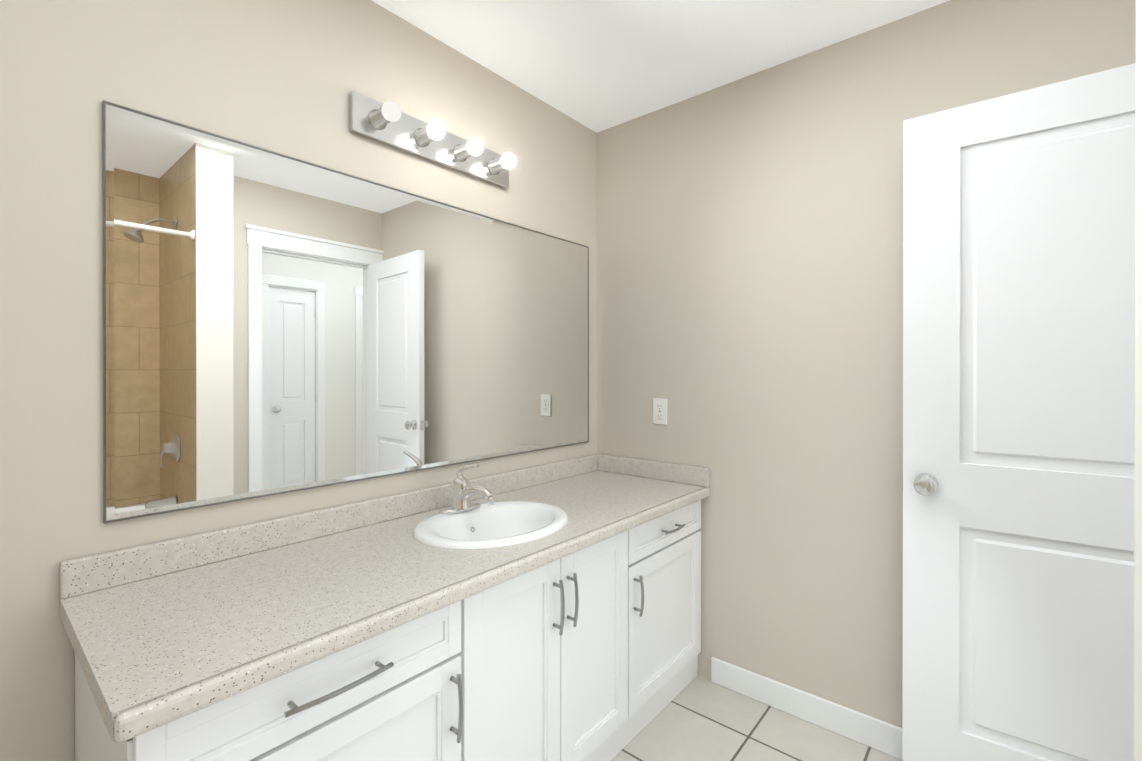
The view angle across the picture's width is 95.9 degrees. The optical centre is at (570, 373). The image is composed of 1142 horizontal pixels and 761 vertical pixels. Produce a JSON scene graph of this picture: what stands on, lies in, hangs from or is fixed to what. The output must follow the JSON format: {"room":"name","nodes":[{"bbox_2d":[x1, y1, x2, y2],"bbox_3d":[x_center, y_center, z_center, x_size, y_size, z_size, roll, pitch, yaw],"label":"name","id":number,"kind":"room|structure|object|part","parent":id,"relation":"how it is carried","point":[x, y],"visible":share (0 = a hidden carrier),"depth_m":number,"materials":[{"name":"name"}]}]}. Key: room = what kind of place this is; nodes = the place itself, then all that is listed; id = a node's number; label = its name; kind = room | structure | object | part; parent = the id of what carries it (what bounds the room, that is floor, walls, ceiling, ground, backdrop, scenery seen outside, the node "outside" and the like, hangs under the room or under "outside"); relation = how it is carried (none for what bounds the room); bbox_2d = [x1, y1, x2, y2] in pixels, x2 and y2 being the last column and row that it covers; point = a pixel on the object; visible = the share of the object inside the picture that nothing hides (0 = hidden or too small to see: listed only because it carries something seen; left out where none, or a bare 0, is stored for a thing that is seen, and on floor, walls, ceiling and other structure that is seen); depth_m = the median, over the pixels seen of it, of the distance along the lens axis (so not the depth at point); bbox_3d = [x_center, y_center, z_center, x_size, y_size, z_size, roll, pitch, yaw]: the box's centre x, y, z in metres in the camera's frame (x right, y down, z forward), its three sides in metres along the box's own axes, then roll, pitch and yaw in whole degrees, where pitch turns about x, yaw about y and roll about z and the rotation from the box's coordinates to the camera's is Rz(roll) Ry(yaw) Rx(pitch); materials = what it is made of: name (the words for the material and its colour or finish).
{"room":"bathroom","nodes":[
{"label":"bathroom","id":0,"kind":"room"},
{"bbox_2d":[0,0,596,760],"bbox_3d":[-0.848,0.049,1.450,0.120,2.440,2.880,0,0,40],"label":"wall","id":1,"kind":"structure","parent":0,"point":[284,76],"depth_m":1.17,"materials":[{"name":"beige paint"}]},
{"bbox_2d":[102,100,588,522],"bbox_3d":[-0.473,-0.137,1.792,0.008,0.928,1.725,0,0,40],"label":"mirror","id":2,"kind":"object","parent":1,"relation":"attached to","point":[274,323],"visible":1,"depth_m":1.45,"materials":[{"name":"clear glass"}]},
{"bbox_2d":[350,91,515,187],"bbox_3d":[-0.415,-0.793,1.764,0.131,0.117,0.640,0,0,40],"label":"sconce","id":3,"kind":"object","parent":1,"relation":"attached to","point":[390,123],"visible":1,"depth_m":1.71,"materials":[{"name":"white metal"}]},
{"bbox_3d":[-0.542,-0.792,1.556,0.058,0.058,0.058,0,0,40],"label":"bulb","id":4,"kind":"part","parent":3,"relation":"part of","materials":[{"name":"white glass"}]},
{"bbox_3d":[-0.439,-0.793,1.679,0.058,0.058,0.058,0,0,40],"label":"bulb","id":5,"kind":"part","parent":3,"relation":"part of","materials":[{"name":"white glass"}]},
{"bbox_3d":[-0.336,-0.793,1.801,0.058,0.058,0.058,0,0,40],"label":"bulb","id":6,"kind":"part","parent":3,"relation":"part of","materials":[{"name":"white glass"}]},
{"bbox_3d":[-0.233,-0.793,1.924,0.058,0.058,0.058,0,0,40],"label":"bulb","id":7,"kind":"part","parent":3,"relation":"part of","materials":[{"name":"white glass"}]},
{"bbox_2d":[60,454,595,597],"bbox_3d":[-0.467,0.430,1.789,0.020,0.076,1.864,0,0,40],"label":"backsplash","id":8,"kind":"structure","parent":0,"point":[83,575],"depth_m":1.35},
{"bbox_2d":[372,0,948,132],"bbox_3d":[1.019,-1.199,0.870,3.760,0.060,4.400,0,0,40],"label":"ceiling","id":9,"kind":"structure","parent":0,"point":[596,66],"depth_m":1.80,"materials":[{"name":"white paint"}]},
{"bbox_2d":[611,675,901,760],"bbox_3d":[-0.022,1.301,0.850,2.200,0.060,3.020,0,0,40],"label":"floor","id":10,"kind":"structure","parent":0,"point":[699,718],"depth_m":1.81,"materials":[{"name":"tile"}]},
{"bbox_2d":[74,490,709,760],"bbox_3d":[-0.239,0.888,1.613,0.596,0.762,1.842,0,0,40],"label":"bathroom vanity","id":11,"kind":"object","parent":10,"relation":"on","point":[549,612],"depth_m":1.28,"materials":[{"name":"white wood"}]},
{"bbox_2d":[60,470,707,745],"bbox_3d":[-0.255,0.488,1.611,0.572,0.038,1.864,0,0,40],"label":"countertop","id":12,"kind":"structure","parent":11,"relation":"on","point":[147,646],"depth_m":1.07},
{"bbox_2d":[432,464,495,513],"bbox_3d":[-0.318,0.373,1.678,0.198,0.161,0.164,0,0,40],"label":"faucet","id":13,"kind":"object","parent":12,"relation":"on","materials":[{"name":"silver metal"}]},
{"bbox_2d":[380,490,599,561],"bbox_3d":[-0.241,0.530,1.613,0.424,0.154,0.510,0,0,40],"label":"sink","id":14,"kind":"object","parent":12,"relation":"in","point":[517,519],"depth_m":1.66,"materials":[{"name":"white ceramic"}]},
{"bbox_2d":[597,0,1135,727],"bbox_3d":[0.929,0.048,1.915,2.240,2.440,0.120,0,0,40],"label":"wall","id":15,"kind":"structure","parent":0,"point":[749,278],"depth_m":1.91,"materials":[{"name":"beige paint"}]},
{"bbox_2d":[596,454,709,489],"bbox_3d":[0.352,0.429,2.305,0.567,0.076,0.020,0,0,40],"label":"backsplash","id":16,"kind":"structure","parent":15,"relation":"attached to","point":[695,476],"depth_m":2.27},
{"bbox_2d":[653,398,666,424],"bbox_3d":[0.394,0.167,2.281,0.070,0.114,0.007,0,0,40],"label":"electrical outlet","id":17,"kind":"object","parent":15,"relation":"attached to","point":[659,411],"visible":1,"depth_m":2.28,"materials":[{"name":"white plastic"}]},
{"bbox_2d":[711,657,902,759],"bbox_3d":[1.107,1.219,1.679,1.380,0.100,0.013,0,0,40],"label":"baseboard","id":18,"kind":"structure","parent":15,"relation":"attached to","point":[873,732],"depth_m":1.85,"materials":[{"name":"white wood"}]},
{"bbox_2d":[1134,0,1141,760],"bbox_3d":[0.934,0.052,0.340,0.744,2.440,0.165,0,0,40],"label":"wall","id":19,"kind":"structure","parent":0,"point":[1138,488],"depth_m":0.62,"materials":[{"name":"beige paint"}]},
{"bbox_3d":[1.097,0.052,0.468,0.120,2.440,0.240,0,0,40],"label":"wall","id":20,"kind":"structure","parent":0,"visible":0},
{"bbox_2d":[902,63,1135,760],"bbox_3d":[1.301,0.245,1.368,0.705,2.025,0.035,0,0,37],"label":"door","id":21,"kind":"structure","parent":20,"relation":"in","point":[1018,378],"depth_m":1.40,"materials":[{"name":"white wood"}]},
{"bbox_2d":[902,472,938,495],"bbox_3d":[1.054,0.327,1.553,0.090,0.062,0.159,0,0,37],"label":"door knob","id":22,"kind":"object","parent":21,"relation":"attached to","point":[925,484],"depth_m":1.49,"materials":[{"name":"silver metal"}]}
]}

